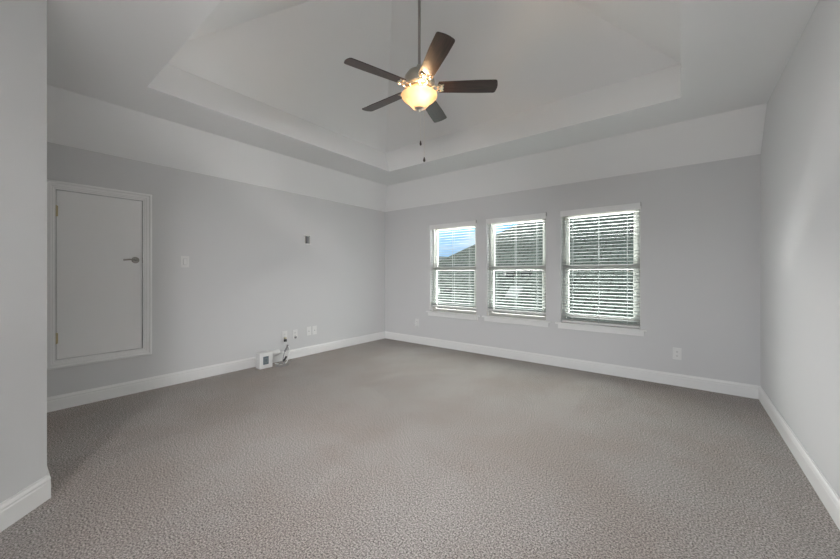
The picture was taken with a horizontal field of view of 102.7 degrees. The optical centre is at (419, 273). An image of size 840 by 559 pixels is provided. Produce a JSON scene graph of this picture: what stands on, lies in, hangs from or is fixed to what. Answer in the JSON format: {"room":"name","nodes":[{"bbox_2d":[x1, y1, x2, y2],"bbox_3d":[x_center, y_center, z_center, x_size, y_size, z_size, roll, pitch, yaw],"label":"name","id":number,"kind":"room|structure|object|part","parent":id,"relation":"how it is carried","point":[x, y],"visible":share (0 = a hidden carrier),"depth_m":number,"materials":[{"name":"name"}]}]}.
{"room":"empty bedroom","nodes":[
{"label":"empty bedroom","id":0,"kind":"room"},
{"bbox_2d":[0,0,46,502],"bbox_3d":[-2.063,-0.167,1.216,0.140,2.840,1.295,0,0,-7],"label":"wall","id":1,"kind":"structure","parent":0,"point":[23,23],"depth_m":1.74,"materials":[{"name":"grey paint"}]},
{"bbox_2d":[0,475,50,531],"bbox_3d":[-1.986,1.187,1.226,0.015,0.133,1.308,0,0,-7],"label":"baseboard","id":2,"kind":"structure","parent":1,"relation":"attached to","point":[26,500],"depth_m":1.74,"materials":[{"name":"white paint"}]},
{"bbox_2d":[47,142,384,396],"bbox_3d":[-2.101,-0.167,4.775,0.140,2.840,4.750,0,0,38],"label":"wall","id":3,"kind":"structure","parent":0,"point":[251,277],"depth_m":4.32,"materials":[{"name":"grey paint"}]},
{"bbox_2d":[47,179,151,369],"bbox_3d":[-3.172,0.013,3.347,0.189,1.723,0.787,0,0,38],"label":"door","id":4,"kind":"structure","parent":3,"relation":"in","point":[95,259],"depth_m":3.29,"materials":[{"name":"white paint"}]},
{"bbox_2d":[181,256,188,267],"bbox_3d":[-2.707,-0.133,3.872,0.010,0.132,0.080,0,0,38],"label":"light switch","id":5,"kind":"object","parent":3,"relation":"attached to","point":[184,259],"visible":1,"depth_m":3.87,"materials":[{"name":"white plastic"}]},
{"bbox_2d":[47,331,384,412],"bbox_3d":[-2.054,1.187,4.710,0.015,0.133,4.515,0,0,38],"label":"baseboard","id":6,"kind":"structure","parent":3,"relation":"attached to","point":[54,403],"depth_m":3.81,"materials":[{"name":"white paint"}]},
{"bbox_2d":[282,331,286,340],"bbox_3d":[-1.952,0.901,4.846,0.009,0.132,0.080,0,0,38],"label":"power outlet","id":7,"kind":"object","parent":3,"relation":"attached to","point":[284,333],"visible":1,"depth_m":4.83,"materials":[{"name":"white plastic"}]},
{"bbox_2d":[293,329,297,338],"bbox_3d":[-1.842,0.901,4.970,0.030,0.132,0.080,0,0,38],"label":"power outlet","id":8,"kind":"object","parent":3,"relation":"attached to","point":[295,332],"visible":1,"depth_m":4.98,"materials":[{"name":"white plastic"}]},
{"bbox_2d":[304,235,310,244],"bbox_3d":[-1.754,-0.514,5.166,0.079,0.143,0.125,0,0,38],"label":"wall box","id":9,"kind":"object","parent":3,"relation":"attached to","point":[307,238],"visible":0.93,"depth_m":5.18,"materials":[{"name":"white plastic"}]},
{"bbox_2d":[306,326,310,335],"bbox_3d":[-1.708,0.887,5.160,0.010,0.132,0.080,0,0,38],"label":"jack plate","id":10,"kind":"object","parent":3,"relation":"attached to","point":[308,329],"visible":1,"depth_m":5.15,"materials":[{"name":"white plastic"}]},
{"bbox_2d":[312,326,316,334],"bbox_3d":[-1.645,0.887,5.240,0.010,0.132,0.080,0,0,38],"label":"jack plate","id":11,"kind":"object","parent":3,"relation":"attached to","point":[314,328],"visible":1,"depth_m":5.24,"materials":[{"name":"white plastic"}]},
{"bbox_2d":[0,338,839,558],"bbox_3d":[-0.606,1.328,2.393,5.424,0.150,6.680,0,0,38],"label":"floor","id":12,"kind":"structure","parent":0,"point":[384,448],"depth_m":2.13,"materials":[{"name":"carpet"}]},
{"bbox_2d":[256,349,279,368],"bbox_3d":[-2.024,1.150,4.515,0.124,0.204,0.320,0,0,38],"label":"box","id":13,"kind":"object","parent":12,"relation":"on","point":[264,359],"visible":1,"depth_m":4.41,"materials":[{"name":"white plastic"}]},
{"bbox_3d":[-2.026,1.145,4.418,0.004,0.105,0.074,0,0,38],"label":"port panel","id":14,"kind":"part","parent":13,"relation":"part of","materials":[{"name":"grey plastic"}]},
{"bbox_2d":[275,337,292,366],"bbox_3d":[-1.881,1.089,4.668,0.170,0.331,0.368,0,0,3],"label":"bundle","id":15,"kind":"object","parent":12,"relation":"on","point":[285,338],"visible":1,"depth_m":4.70,"materials":[{"name":"beige plastic"}]},
{"bbox_2d":[47,0,818,211],"bbox_3d":[-0.649,-1.995,2.337,5.144,1.616,6.540,0,0,38],"label":"ceiling","id":16,"kind":"structure","parent":0,"point":[263,93],"depth_m":3.36,"materials":[{"name":"white paint"}]},
{"bbox_2d":[344,0,497,161],"bbox_3d":[-0.050,-1.888,2.995,1.290,1.754,1.346,0,0,-34],"label":"ceiling fan","id":17,"kind":"object","parent":16,"relation":"hanging from","point":[419,93],"visible":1,"depth_m":2.94,"materials":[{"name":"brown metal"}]},
{"bbox_3d":[-0.362,-1.672,2.783,0.535,0.006,0.148,0,13,-34],"label":"blade","id":18,"kind":"part","parent":17,"relation":"part of","materials":[{"name":"brown wood"}]},
{"bbox_3d":[-0.346,-1.672,3.289,0.535,0.006,0.148,0,13,38],"label":"blade","id":19,"kind":"part","parent":17,"relation":"part of","materials":[{"name":"brown wood"}]},
{"bbox_3d":[-0.006,-1.549,3.025,0.322,0.134,0.322,0,0,38],"label":"lamp shade","id":20,"kind":"part","parent":17,"relation":"part of","materials":[{"name":"beige glass"}]},
{"bbox_3d":[0.140,-1.672,3.429,0.148,0.006,0.535,-14,-5,19],"label":"blade","id":21,"kind":"part","parent":17,"relation":"part of","materials":[{"name":"brown wood"}]},
{"bbox_3d":[0.114,-1.672,2.611,0.148,0.006,0.535,14,-4,-16],"label":"blade","id":22,"kind":"part","parent":17,"relation":"part of","materials":[{"name":"brown wood"}]},
{"bbox_3d":[0.424,-1.672,3.011,0.535,0.006,0.148,0,-13,2],"label":"blade","id":23,"kind":"part","parent":17,"relation":"part of","materials":[{"name":"brown wood"}]},
{"bbox_2d":[385,154,759,385],"bbox_3d":[1.399,-0.167,4.975,5.144,2.840,0.140,0,0,38],"label":"wall","id":24,"kind":"structure","parent":0,"point":[700,223],"depth_m":3.88,"materials":[{"name":"grey paint"}]},
{"bbox_2d":[426,225,479,319],"bbox_3d":[0.562,-0.043,5.603,1.031,1.563,0.175,0,0,38],"label":"window","id":25,"kind":"structure","parent":24,"relation":"in","point":[434,311],"depth_m":5.74,"materials":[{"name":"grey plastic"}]},
{"bbox_2d":[429,220,476,308],"bbox_3d":[0.548,-0.132,5.581,0.911,1.410,0.095,0,0,38],"label":"window blind","id":26,"kind":"object","parent":25,"relation":"attached to","point":[466,223],"visible":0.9,"depth_m":5.58,"materials":[{"name":"white paint"}]},
{"bbox_3d":[0.558,-0.106,5.597,0.004,1.338,0.057,0,0,38],"label":"ladder cord","id":27,"kind":"part","parent":26,"relation":"part of","materials":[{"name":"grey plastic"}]},
{"bbox_3d":[0.558,0.562,5.597,0.883,0.022,0.052,0,0,38],"label":"rail","id":28,"kind":"part","parent":26,"relation":"part of","materials":[{"name":"white paint"}]},
{"bbox_3d":[0.544,0.668,5.579,1.031,0.020,0.116,0,0,38],"label":"sill","id":29,"kind":"part","parent":25,"relation":"part of","materials":[{"name":"white paint"}]},
{"bbox_3d":[0.587,0.240,5.636,0.817,0.706,0.027,0,0,38],"label":"sash","id":30,"kind":"part","parent":25,"relation":"part of","materials":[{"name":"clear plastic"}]},
{"bbox_3d":[0.603,-0.427,5.656,0.817,0.705,0.022,0,0,38],"label":"sash","id":31,"kind":"part","parent":25,"relation":"part of","materials":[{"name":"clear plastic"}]},
{"bbox_2d":[482,218,550,326],"bbox_3d":[1.412,-0.043,4.942,1.029,1.563,0.175,0,0,38],"label":"window","id":32,"kind":"structure","parent":24,"relation":"in","point":[531,320],"depth_m":5.01,"materials":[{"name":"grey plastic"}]},
{"bbox_2d":[486,212,546,314],"bbox_3d":[1.398,-0.132,4.921,0.909,1.410,0.095,0,0,38],"label":"window blind","id":33,"kind":"object","parent":32,"relation":"attached to","point":[540,215],"visible":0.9,"depth_m":4.91,"materials":[{"name":"white paint"}]},
{"bbox_3d":[1.408,-0.106,4.937,0.004,1.338,0.057,0,0,38],"label":"ladder cord","id":34,"kind":"part","parent":33,"relation":"part of","materials":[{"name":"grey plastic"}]},
{"bbox_3d":[1.408,0.562,4.937,0.881,0.022,0.052,0,0,38],"label":"rail","id":35,"kind":"part","parent":33,"relation":"part of","materials":[{"name":"white paint"}]},
{"bbox_3d":[1.655,-0.106,4.745,0.004,1.338,0.057,0,0,38],"label":"ladder cord","id":36,"kind":"part","parent":33,"relation":"part of","materials":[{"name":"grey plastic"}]},
{"bbox_3d":[1.394,0.668,4.919,1.029,0.020,0.116,0,0,38],"label":"sill","id":37,"kind":"part","parent":32,"relation":"part of","materials":[{"name":"white paint"}]},
{"bbox_3d":[1.438,0.240,4.975,0.815,0.706,0.027,0,0,38],"label":"sash","id":38,"kind":"part","parent":32,"relation":"part of","materials":[{"name":"grey plastic"}]},
{"bbox_3d":[1.454,-0.427,4.995,0.815,0.705,0.022,0,0,38],"label":"sash","id":39,"kind":"part","parent":32,"relation":"part of","materials":[{"name":"grey plastic"}]},
{"bbox_2d":[385,331,759,398],"bbox_3d":[1.352,1.187,4.914,5.144,0.133,0.015,0,0,38],"label":"baseboard","id":40,"kind":"structure","parent":24,"relation":"attached to","point":[700,383],"depth_m":4.20,"materials":[{"name":"white paint"}]},
{"bbox_2d":[555,209,646,335],"bbox_3d":[2.274,-0.043,4.272,1.026,1.563,0.175,0,0,38],"label":"window","id":41,"kind":"structure","parent":24,"relation":"in","point":[564,269],"depth_m":4.22,"materials":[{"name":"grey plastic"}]},
{"bbox_2d":[560,202,640,327],"bbox_3d":[2.260,-0.093,4.251,0.906,1.488,0.095,0,0,38],"label":"window blind","id":42,"kind":"object","parent":41,"relation":"attached to","point":[633,206],"visible":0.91,"depth_m":4.23,"materials":[{"name":"white paint"}]},
{"bbox_3d":[2.270,0.640,4.267,0.878,0.022,0.052,0,0,38],"label":"rail","id":43,"kind":"part","parent":42,"relation":"part of","materials":[{"name":"white paint"}]},
{"bbox_3d":[2.256,0.668,4.249,1.026,0.020,0.116,0,0,38],"label":"sill","id":44,"kind":"part","parent":41,"relation":"part of","materials":[{"name":"white paint"}]},
{"bbox_3d":[2.316,-0.427,4.326,0.812,0.705,0.022,0,0,38],"label":"sash","id":45,"kind":"part","parent":41,"relation":"part of","materials":[{"name":"grey plastic"}]},
{"bbox_3d":[2.300,0.240,4.306,0.812,0.706,0.027,0,0,38],"label":"sash","id":46,"kind":"part","parent":41,"relation":"part of","materials":[{"name":"grey plastic"}]},
{"bbox_2d":[673,347,681,359],"bbox_3d":[2.864,0.896,3.744,0.080,0.132,0.009,0,0,38],"label":"power outlet","id":47,"kind":"object","parent":24,"relation":"attached to","point":[677,352],"visible":1,"depth_m":3.74,"materials":[{"name":"white plastic"}]},
{"bbox_2d":[760,0,839,497],"bbox_3d":[1.480,-0.167,0.772,0.140,2.840,6.680,0,0,38],"label":"wall","id":48,"kind":"structure","parent":0,"point":[800,154],"depth_m":2.13,"materials":[{"name":"grey paint"}]},
{"bbox_2d":[759,386,839,529],"bbox_3d":[1.419,1.187,0.820,0.015,0.133,6.400,0,0,38],"label":"baseboard","id":49,"kind":"structure","parent":48,"relation":"attached to","point":[822,487],"depth_m":2.08,"materials":[{"name":"white paint"}]},
{"label":"outside","id":50,"kind":"structure","parent":0,"visible":0},
{"bbox_3d":[17.725,4.553,30.192,180.000,0.200,180.000,0,0,38],"label":"ground","id":51,"kind":"structure","parent":50,"visible":0},
{"bbox_2d":[437,213,636,322],"bbox_3d":[8.901,0.407,17.294,20.117,8.092,20.860,0,0,38],"label":"neighbor house","id":52,"kind":"structure","parent":51,"relation":"on","point":[527,278],"depth_m":13.03,"materials":[{"name":"concrete"}]},
{"bbox_2d":[444,288,451,293],"bbox_3d":[1.126,0.729,13.708,0.300,0.316,0.200,0,0,38],"label":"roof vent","id":53,"kind":"object","parent":52,"relation":"attached to","point":[446,289],"depth_m":13.65,"materials":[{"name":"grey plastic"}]},
{"bbox_2d":[506,270,515,276],"bbox_3d":[3.600,0.023,13.307,0.320,0.382,0.280,0,0,38],"label":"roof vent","id":54,"kind":"object","parent":52,"relation":"attached to","point":[510,273],"depth_m":13.23,"materials":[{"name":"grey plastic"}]},
{"bbox_2d":[520,270,531,275],"bbox_3d":[4.104,0.004,12.978,0.400,0.362,0.280,0,0,38],"label":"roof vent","id":55,"kind":"object","parent":52,"relation":"attached to","point":[524,272],"depth_m":12.90,"materials":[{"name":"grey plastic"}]}
]}

